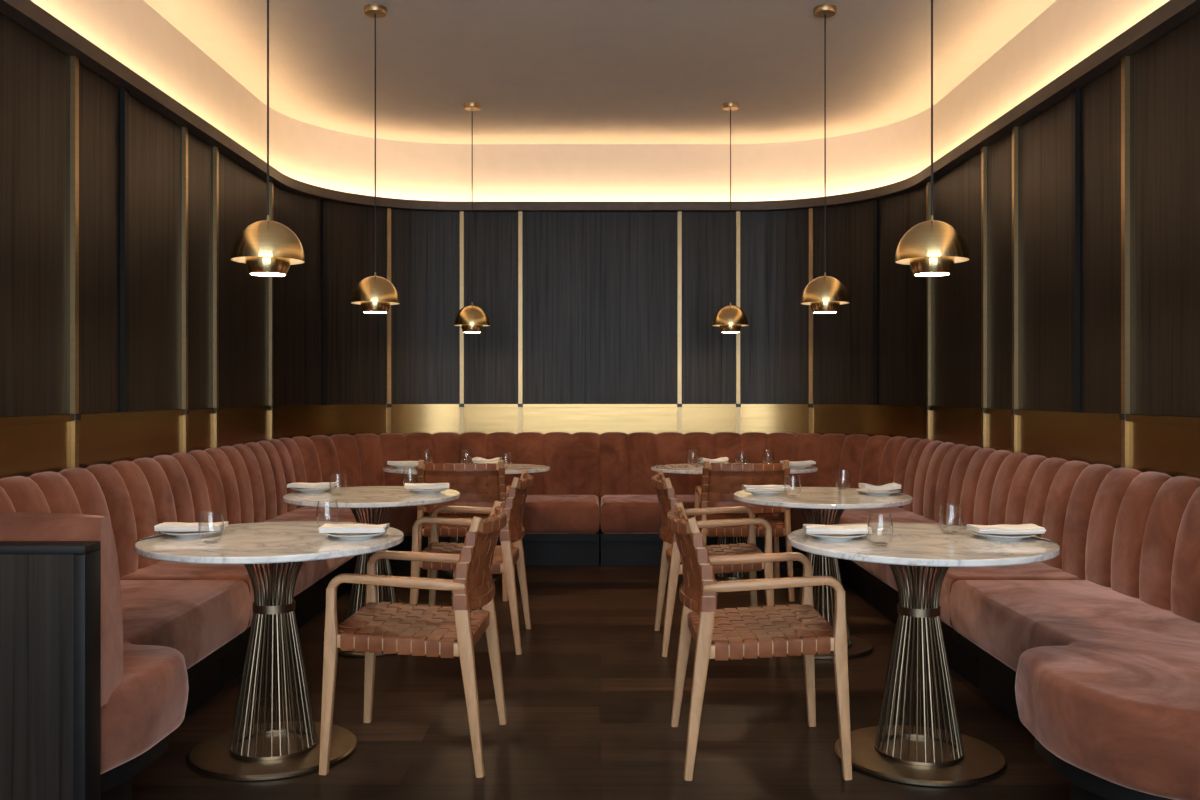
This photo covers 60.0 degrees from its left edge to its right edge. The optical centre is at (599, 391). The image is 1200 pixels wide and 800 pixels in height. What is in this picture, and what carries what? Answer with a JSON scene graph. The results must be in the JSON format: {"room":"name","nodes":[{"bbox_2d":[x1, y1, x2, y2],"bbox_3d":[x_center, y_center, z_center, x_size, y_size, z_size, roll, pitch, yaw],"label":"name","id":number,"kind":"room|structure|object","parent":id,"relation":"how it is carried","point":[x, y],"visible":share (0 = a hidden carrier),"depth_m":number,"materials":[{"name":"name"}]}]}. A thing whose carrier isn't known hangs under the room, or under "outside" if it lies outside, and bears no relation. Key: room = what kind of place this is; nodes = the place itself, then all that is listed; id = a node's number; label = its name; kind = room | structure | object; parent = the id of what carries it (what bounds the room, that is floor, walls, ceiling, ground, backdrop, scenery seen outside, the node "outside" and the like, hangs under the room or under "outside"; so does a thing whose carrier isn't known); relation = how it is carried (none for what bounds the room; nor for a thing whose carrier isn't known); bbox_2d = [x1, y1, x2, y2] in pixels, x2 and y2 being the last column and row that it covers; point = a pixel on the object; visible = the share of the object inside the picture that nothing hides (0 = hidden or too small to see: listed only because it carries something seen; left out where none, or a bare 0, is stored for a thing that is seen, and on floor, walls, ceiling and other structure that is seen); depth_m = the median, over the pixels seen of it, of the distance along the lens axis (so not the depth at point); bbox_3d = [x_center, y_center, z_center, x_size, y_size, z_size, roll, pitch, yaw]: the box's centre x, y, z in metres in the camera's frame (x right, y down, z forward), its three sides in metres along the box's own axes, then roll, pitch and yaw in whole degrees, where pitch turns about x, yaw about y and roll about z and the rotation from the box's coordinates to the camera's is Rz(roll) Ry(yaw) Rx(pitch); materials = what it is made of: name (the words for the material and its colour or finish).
{"room":"restaurant","nodes":[
{"label":"restaurant","id":0,"kind":"room"},
{"bbox_2d":[0,12,274,478],"bbox_3d":[-2.266,-0.087,2.673,0.188,2.655,8.546,0,0,0],"label":"wall","id":1,"kind":"structure","parent":0,"point":[130,330],"depth_m":4.71,"materials":[{"name":"brown wood"}]},
{"bbox_2d":[0,0,1199,211],"bbox_3d":[0.000,-1.428,3.250,4.500,0.066,9.700,0,0,0],"label":"trim","id":2,"kind":"structure","parent":1,"relation":"attached to","point":[26,13],"depth_m":5.62,"materials":[{"name":"brown"}]},
{"bbox_2d":[269,185,930,551],"bbox_3d":[0.000,-0.087,7.555,4.720,2.655,1.310,0,0,0],"label":"wall","id":3,"kind":"structure","parent":0,"point":[601,322],"depth_m":8.03,"materials":[{"name":"brown wood"}]},
{"bbox_2d":[144,0,1055,143],"bbox_3d":[0.000,-1.980,3.275,6.400,0.100,10.350,0,0,0],"label":"ceiling","id":4,"kind":"structure","parent":0,"point":[538,71],"depth_m":6.06,"materials":[{"name":"paint"}]},
{"bbox_2d":[230,0,304,275],"bbox_3d":[-1.130,-1.165,3.540,0.245,1.530,0.245,0,0,0],"label":"pendant lamp","id":5,"kind":"object","parent":4,"relation":"hanging from","point":[267,247],"visible":1,"depth_m":3.47,"materials":[{"name":"gold metal"}]},
{"bbox_2d":[251,273,284,274],"bbox_3d":[-1.130,-0.406,3.540,0.118,0.003,0.118,0,0,0],"label":"diffuser","id":6,"kind":"object","parent":5,"relation":"attached to","point":[251,273],"depth_m":3.55,"materials":[{"name":"white glass"}]},
{"bbox_2d":[350,4,399,312],"bbox_3d":[-1.130,-1.165,5.230,0.245,1.530,0.245,0,0,0],"label":"pendant lamp","id":7,"kind":"object","parent":4,"relation":"hanging from","point":[375,294],"visible":1,"depth_m":5.17,"materials":[{"name":"gold metal"}]},
{"bbox_2d":[454,102,490,332],"bbox_3d":[-0.858,-1.165,6.980,0.245,1.530,0.245,0,0,0],"label":"pendant lamp","id":8,"kind":"object","parent":4,"relation":"hanging from","point":[471,318],"visible":1,"depth_m":6.92,"materials":[{"name":"gold metal"}]},
{"bbox_2d":[712,102,748,332],"bbox_3d":[0.876,-1.165,6.980,0.245,1.530,0.245,0,0,0],"label":"pendant lamp","id":9,"kind":"object","parent":4,"relation":"hanging from","point":[730,318],"visible":1,"depth_m":6.92,"materials":[{"name":"gold metal"}]},
{"bbox_2d":[800,4,849,312],"bbox_3d":[1.132,-1.165,5.230,0.245,1.530,0.245,0,0,0],"label":"pendant lamp","id":10,"kind":"object","parent":4,"relation":"hanging from","point":[824,294],"visible":1,"depth_m":5.18,"materials":[{"name":"gold metal"}]},
{"bbox_2d":[895,0,969,275],"bbox_3d":[1.130,-1.165,3.540,0.245,1.530,0.245,0,0,0],"label":"pendant lamp","id":11,"kind":"object","parent":4,"relation":"hanging from","point":[932,247],"visible":1,"depth_m":3.47,"materials":[{"name":"gold metal"}]},
{"bbox_2d":[915,273,948,274],"bbox_3d":[1.130,-0.406,3.540,0.118,0.003,0.118,0,0,0],"label":"diffuser","id":12,"kind":"object","parent":11,"relation":"attached to","point":[915,273],"depth_m":3.55,"materials":[{"name":"white glass"}]},
{"bbox_2d":[31,0,1168,200],"bbox_3d":[0.000,-1.673,3.305,4.720,0.515,9.810,0,0,0],"label":"cove","id":13,"kind":"object","parent":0,"point":[132,32],"visible":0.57,"depth_m":7.61,"materials":[{"name":"paint"}]},
{"bbox_2d":[132,552,1069,799],"bbox_3d":[0.000,1.290,3.275,6.400,0.100,10.350,0,0,0],"label":"floor","id":14,"kind":"structure","parent":0,"point":[589,692],"depth_m":3.93,"materials":[{"name":"brown wood"}]},
{"bbox_2d":[0,541,100,799],"bbox_3d":[-1.722,0.811,2.627,0.885,0.858,0.083,0,0,0],"label":"divider","id":15,"kind":"object","parent":14,"relation":"on","point":[50,591],"visible":1,"depth_m":2.59,"materials":[{"name":"brown wood"}]},
{"bbox_2d":[0,468,250,799],"bbox_3d":[-1.704,0.775,3.507,0.953,0.930,1.671,0,0,0],"label":"banquette","id":16,"kind":"object","parent":14,"relation":"on","point":[164,643],"visible":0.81,"depth_m":3.09,"materials":[{"name":"fabric"}]},
{"bbox_2d":[134,521,403,780],"bbox_3d":[-1.125,0.870,3.590,0.880,0.740,0.880,0,0,0],"label":"pedestal table","id":17,"kind":"object","parent":14,"relation":"on","point":[271,750],"visible":0.97,"depth_m":3.52,"materials":[{"name":"white stone"}]},
{"bbox_2d":[137,534,166,541],"bbox_3d":[-1.525,0.497,3.568,0.017,0.006,0.205,0,0,10],"label":"table knife","id":18,"kind":"object","parent":17,"relation":"on","point":[144,539],"visible":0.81,"depth_m":3.53,"materials":[{"name":"metal"}]},
{"bbox_2d":[160,528,225,537],"bbox_3d":[-1.415,0.490,3.620,0.213,0.020,0.213,0,0,0],"label":"dinner plate","id":19,"kind":"object","parent":17,"relation":"on","point":[192,534],"visible":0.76,"depth_m":3.57,"materials":[{"name":"ceramic"}]},
{"bbox_2d":[154,521,227,531],"bbox_3d":[-1.420,0.468,3.618,0.223,0.023,0.109,0,0,-4],"label":"folded napkin","id":20,"kind":"object","parent":19,"relation":"on","point":[165,526],"visible":0.98,"depth_m":3.57,"materials":[{"name":"white fabric"}]},
{"bbox_2d":[198,511,223,543],"bbox_3d":[-1.290,0.448,3.450,0.081,0.104,0.081,0,0,0],"label":"glass","id":21,"kind":"object","parent":17,"relation":"on","point":[220,511],"visible":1,"depth_m":3.45,"materials":[{"name":"clear glass"}]},
{"bbox_2d":[325,530,387,539],"bbox_3d":[-0.838,0.490,3.575,0.213,0.020,0.213,0,0,0],"label":"dinner plate","id":22,"kind":"object","parent":17,"relation":"on","point":[346,536],"visible":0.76,"depth_m":3.53,"materials":[{"name":"ceramic"}]},
{"bbox_2d":[318,523,389,532],"bbox_3d":[-0.842,0.468,3.575,0.229,0.024,0.111,0,0,-6],"label":"folded napkin","id":23,"kind":"object","parent":22,"relation":"on","point":[326,528],"visible":1,"depth_m":3.53,"materials":[{"name":"white fabric"}]},
{"bbox_2d":[85,432,599,687],"bbox_3d":[-1.091,0.775,6.188,2.179,0.930,3.685,0,0,0],"label":"banquette","id":24,"kind":"object","parent":14,"relation":"on","point":[247,482],"visible":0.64,"depth_m":6.71,"materials":[{"name":"fabric"}]},
{"bbox_2d":[283,486,459,656],"bbox_3d":[-1.115,0.870,5.110,0.850,0.740,0.860,0,0,0],"label":"pedestal table","id":25,"kind":"object","parent":14,"relation":"on","point":[373,497],"visible":0.56,"depth_m":5.03,"materials":[{"name":"white stone"}]},
{"bbox_2d":[291,487,334,492],"bbox_3d":[-1.440,0.490,5.220,0.213,0.020,0.213,0,0,0],"label":"dinner plate","id":26,"kind":"object","parent":25,"relation":"on","point":[304,490],"visible":0.81,"depth_m":5.16,"materials":[{"name":"ceramic"}]},
{"bbox_2d":[287,482,336,487],"bbox_3d":[-1.444,0.467,5.218,0.228,0.025,0.112,0,0,-2],"label":"folded napkin","id":27,"kind":"object","parent":26,"relation":"on","point":[323,484],"visible":0.98,"depth_m":5.17,"materials":[{"name":"white fabric"}]},
{"bbox_2d":[329,473,346,495],"bbox_3d":[-1.265,0.448,5.020,0.081,0.104,0.081,0,0,0],"label":"glass","id":28,"kind":"object","parent":25,"relation":"on","point":[339,473],"visible":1,"depth_m":5.02,"materials":[{"name":"clear glass"}]},
{"bbox_2d":[407,488,448,493],"bbox_3d":[-0.858,0.490,5.180,0.213,0.020,0.213,0,0,0],"label":"dinner plate","id":29,"kind":"object","parent":25,"relation":"on","point":[424,491],"visible":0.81,"depth_m":5.12,"materials":[{"name":"ceramic"}]},
{"bbox_2d":[404,483,449,488],"bbox_3d":[-0.863,0.468,5.178,0.231,0.023,0.111,0,0,-5],"label":"folded napkin","id":30,"kind":"object","parent":29,"relation":"on","point":[407,485],"visible":1,"depth_m":5.13,"materials":[{"name":"white fabric"}]},
{"bbox_2d":[319,501,506,777],"bbox_3d":[-0.614,0.823,3.634,0.571,0.838,0.566,0,0,3],"label":"armchair","id":31,"kind":"object","parent":14,"relation":"on","point":[472,586],"visible":1,"depth_m":3.40,"materials":[{"name":"brown wood"}]},
{"bbox_2d":[417,460,514,600],"bbox_3d":[-0.826,0.823,6.404,0.566,0.838,0.571,0,0,0],"label":"armchair","id":32,"kind":"object","parent":14,"relation":"on","point":[495,473],"visible":0.39,"depth_m":6.18,"materials":[{"name":"brown leather"}]},
{"bbox_2d":[383,463,549,580],"bbox_3d":[-0.888,0.870,6.930,1.110,0.740,0.770,0,0,0],"label":"pedestal table","id":33,"kind":"object","parent":14,"relation":"on","point":[515,468],"visible":0.13,"depth_m":6.83,"materials":[{"name":"white stone"}]},
{"bbox_2d":[389,465,417,467],"bbox_3d":[-1.285,0.490,6.860,0.213,0.020,0.213,0,0,0],"label":"dinner plate","id":34,"kind":"object","parent":33,"relation":"on","point":[396,466],"visible":0.76,"depth_m":6.80,"materials":[{"name":"ceramic"}]},
{"bbox_2d":[387,461,417,464],"bbox_3d":[-1.289,0.467,6.855,0.231,0.025,0.113,0,0,-2],"label":"folded napkin","id":35,"kind":"object","parent":34,"relation":"on","point":[388,462],"visible":0.91,"depth_m":6.80,"materials":[{"name":"white fabric"}]},
{"bbox_2d":[472,461,497,463],"bbox_3d":[-0.770,0.490,7.130,0.213,0.020,0.213,0,0,0],"label":"dinner plate","id":36,"kind":"object","parent":33,"relation":"on","point":[475,462],"visible":0.33,"depth_m":7.19,"materials":[{"name":"ceramic"}]},
{"bbox_2d":[472,457,501,461],"bbox_3d":[-0.774,0.464,7.126,0.187,0.032,0.111,0,0,6],"label":"folded napkin","id":37,"kind":"object","parent":36,"relation":"on","point":[480,459],"visible":0.95,"depth_m":7.10,"materials":[{"name":"white fabric"}]},
{"bbox_2d":[410,469,532,654],"bbox_3d":[-0.619,0.823,5.190,0.571,0.838,0.566,0,0,1],"label":"armchair","id":38,"kind":"object","parent":14,"relation":"on","point":[513,532],"visible":0.63,"depth_m":4.95,"materials":[{"name":"brown wood"}]},
{"bbox_2d":[651,470,774,656],"bbox_3d":[0.539,0.823,5.150,0.571,0.838,0.566,0,0,-1],"label":"armchair","id":39,"kind":"object","parent":14,"relation":"on","point":[666,495],"visible":0.7,"depth_m":4.95,"materials":[{"name":"brown wood"}]},
{"bbox_2d":[651,463,817,581],"bbox_3d":[0.893,0.870,6.930,1.110,0.740,0.770,0,0,0],"label":"pedestal table","id":40,"kind":"object","parent":14,"relation":"on","point":[695,468],"visible":0.12,"depth_m":6.83,"materials":[{"name":"white stone"}]},
{"bbox_2d":[698,461,728,463],"bbox_3d":[0.775,0.490,7.120,0.213,0.020,0.213,0,0,0],"label":"dinner plate","id":41,"kind":"object","parent":40,"relation":"on","point":[701,462],"visible":0.24,"depth_m":7.17,"materials":[{"name":"ceramic"}]},
{"bbox_2d":[700,457,728,461],"bbox_3d":[0.781,0.463,7.118,0.183,0.032,0.112,0,0,-6],"label":"folded napkin","id":42,"kind":"object","parent":41,"relation":"on","point":[722,459],"visible":0.85,"depth_m":7.09,"materials":[{"name":"white fabric"}]},
{"bbox_2d":[789,464,812,468],"bbox_3d":[1.295,0.490,6.840,0.213,0.020,0.213,0,0,0],"label":"dinner plate","id":43,"kind":"object","parent":40,"relation":"on","point":[810,465],"visible":0.76,"depth_m":6.78,"materials":[{"name":"ceramic"}]},
{"bbox_2d":[780,460,815,464],"bbox_3d":[1.301,0.465,6.838,0.214,0.028,0.111,0,0,-3],"label":"folded napkin","id":44,"kind":"object","parent":43,"relation":"on","point":[808,462],"visible":0.84,"depth_m":6.79,"materials":[{"name":"white fabric"}]},
{"bbox_2d":[694,460,794,600],"bbox_3d":[0.871,0.823,6.404,0.566,0.838,0.571,0,0,0],"label":"armchair","id":45,"kind":"object","parent":14,"relation":"on","point":[711,473],"visible":0.66,"depth_m":6.19,"materials":[{"name":"brown leather"}]},
{"bbox_2d":[667,501,851,780],"bbox_3d":[0.519,0.823,3.600,0.571,0.838,0.566,0,0,-1],"label":"armchair","id":46,"kind":"object","parent":14,"relation":"on","point":[701,620],"visible":1,"depth_m":3.35,"materials":[{"name":"brown wood"}]},
{"bbox_2d":[733,487,912,659],"bbox_3d":[1.078,0.870,5.060,0.850,0.740,0.860,0,0,0],"label":"pedestal table","id":47,"kind":"object","parent":14,"relation":"on","point":[813,498],"visible":0.46,"depth_m":4.97,"materials":[{"name":"white stone"}]},
{"bbox_2d":[743,489,786,494],"bbox_3d":[0.806,0.490,5.090,0.213,0.020,0.213,0,0,0],"label":"dinner plate","id":48,"kind":"object","parent":47,"relation":"on","point":[780,491],"visible":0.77,"depth_m":5.03,"materials":[{"name":"ceramic"}]},
{"bbox_2d":[742,485,790,490],"bbox_3d":[0.812,0.467,5.085,0.222,0.024,0.116,0,0,-2],"label":"folded napkin","id":49,"kind":"object","parent":48,"relation":"on","point":[745,487],"visible":1,"depth_m":5.04,"materials":[{"name":"white fabric"}]},
{"bbox_2d":[784,475,800,497],"bbox_3d":[0.914,0.448,4.930,0.081,0.104,0.081,0,0,0],"label":"glass","id":50,"kind":"object","parent":47,"relation":"on","point":[799,475],"visible":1,"depth_m":4.93,"materials":[{"name":"clear glass"}]},
{"bbox_2d":[856,488,900,494],"bbox_3d":[1.362,0.490,5.090,0.213,0.020,0.213,0,0,0],"label":"dinner plate","id":51,"kind":"object","parent":47,"relation":"on","point":[867,491],"visible":0.88,"depth_m":5.08,"materials":[{"name":"ceramic"}]},
{"bbox_2d":[858,483,900,489],"bbox_3d":[1.368,0.463,5.088,0.186,0.032,0.105,0,0,2],"label":"folded napkin","id":52,"kind":"object","parent":51,"relation":"on","point":[890,486],"visible":1,"depth_m":5.05,"materials":[{"name":"white fabric"}]},
{"bbox_2d":[600,432,1114,687],"bbox_3d":[1.091,0.775,6.188,2.179,0.930,3.685,0,0,0],"label":"banquette","id":53,"kind":"object","parent":14,"relation":"on","point":[991,486],"visible":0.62,"depth_m":6.56,"materials":[{"name":"fabric"}]},
{"bbox_2d":[787,523,1059,786],"bbox_3d":[1.085,0.870,3.540,0.880,0.740,0.880,0,0,0],"label":"pedestal table","id":54,"kind":"object","parent":14,"relation":"on","point":[913,755],"visible":0.97,"depth_m":3.47,"materials":[{"name":"white stone"}]},
{"bbox_2d":[803,531,865,540],"bbox_3d":[0.803,0.490,3.555,0.213,0.020,0.213,0,0,0],"label":"dinner plate","id":55,"kind":"object","parent":54,"relation":"on","point":[828,536],"visible":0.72,"depth_m":3.51,"materials":[{"name":"ceramic"}]},
{"bbox_2d":[803,524,871,533],"bbox_3d":[0.809,0.468,3.551,0.223,0.022,0.110,0,0,3],"label":"folded napkin","id":56,"kind":"object","parent":55,"relation":"on","point":[808,528],"visible":0.98,"depth_m":3.51,"materials":[{"name":"white fabric"}]},
{"bbox_2d":[867,512,892,546],"bbox_3d":[0.912,0.448,3.385,0.081,0.104,0.081,0,0,0],"label":"glass","id":57,"kind":"object","parent":54,"relation":"on","point":[876,512],"visible":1,"depth_m":3.39,"materials":[{"name":"clear glass"}]},
{"bbox_2d":[939,503,962,534],"bbox_3d":[1.237,0.448,3.665,0.081,0.104,0.081,0,0,0],"label":"glass","id":58,"kind":"object","parent":54,"relation":"on","point":[943,503],"visible":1,"depth_m":3.67,"materials":[{"name":"clear glass"}]},
{"bbox_2d":[970,531,1036,540],"bbox_3d":[1.378,0.490,3.555,0.213,0.020,0.213,0,0,0],"label":"dinner plate","id":59,"kind":"object","parent":54,"relation":"on","point":[1004,537],"visible":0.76,"depth_m":3.51,"materials":[{"name":"ceramic"}]},
{"bbox_2d":[966,524,1045,533],"bbox_3d":[1.384,0.467,3.549,0.232,0.025,0.114,0,0,2],"label":"folded napkin","id":60,"kind":"object","parent":59,"relation":"on","point":[1000,528],"visible":1,"depth_m":3.51,"materials":[{"name":"white fabric"}]},
{"bbox_2d":[1030,537,1059,543],"bbox_3d":[1.488,0.497,3.503,0.017,0.006,0.205,0,0,-7],"label":"table knife","id":61,"kind":"object","parent":54,"relation":"on","point":[1030,537],"visible":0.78,"depth_m":3.47,"materials":[{"name":"metal"}]},
{"bbox_2d":[949,468,1199,799],"bbox_3d":[1.700,0.775,3.260,0.960,0.930,2.165,0,0,0],"label":"banquette","id":62,"kind":"object","parent":14,"relation":"on","point":[1102,669],"visible":1,"depth_m":3.42,"materials":[{"name":"fabric"}]},
{"bbox_2d":[925,12,1199,478],"bbox_3d":[2.266,-0.087,2.673,0.188,2.655,8.546,0,0,0],"label":"wall","id":63,"kind":"structure","parent":0,"point":[1069,330],"depth_m":4.71,"materials":[{"name":"brown wood"}]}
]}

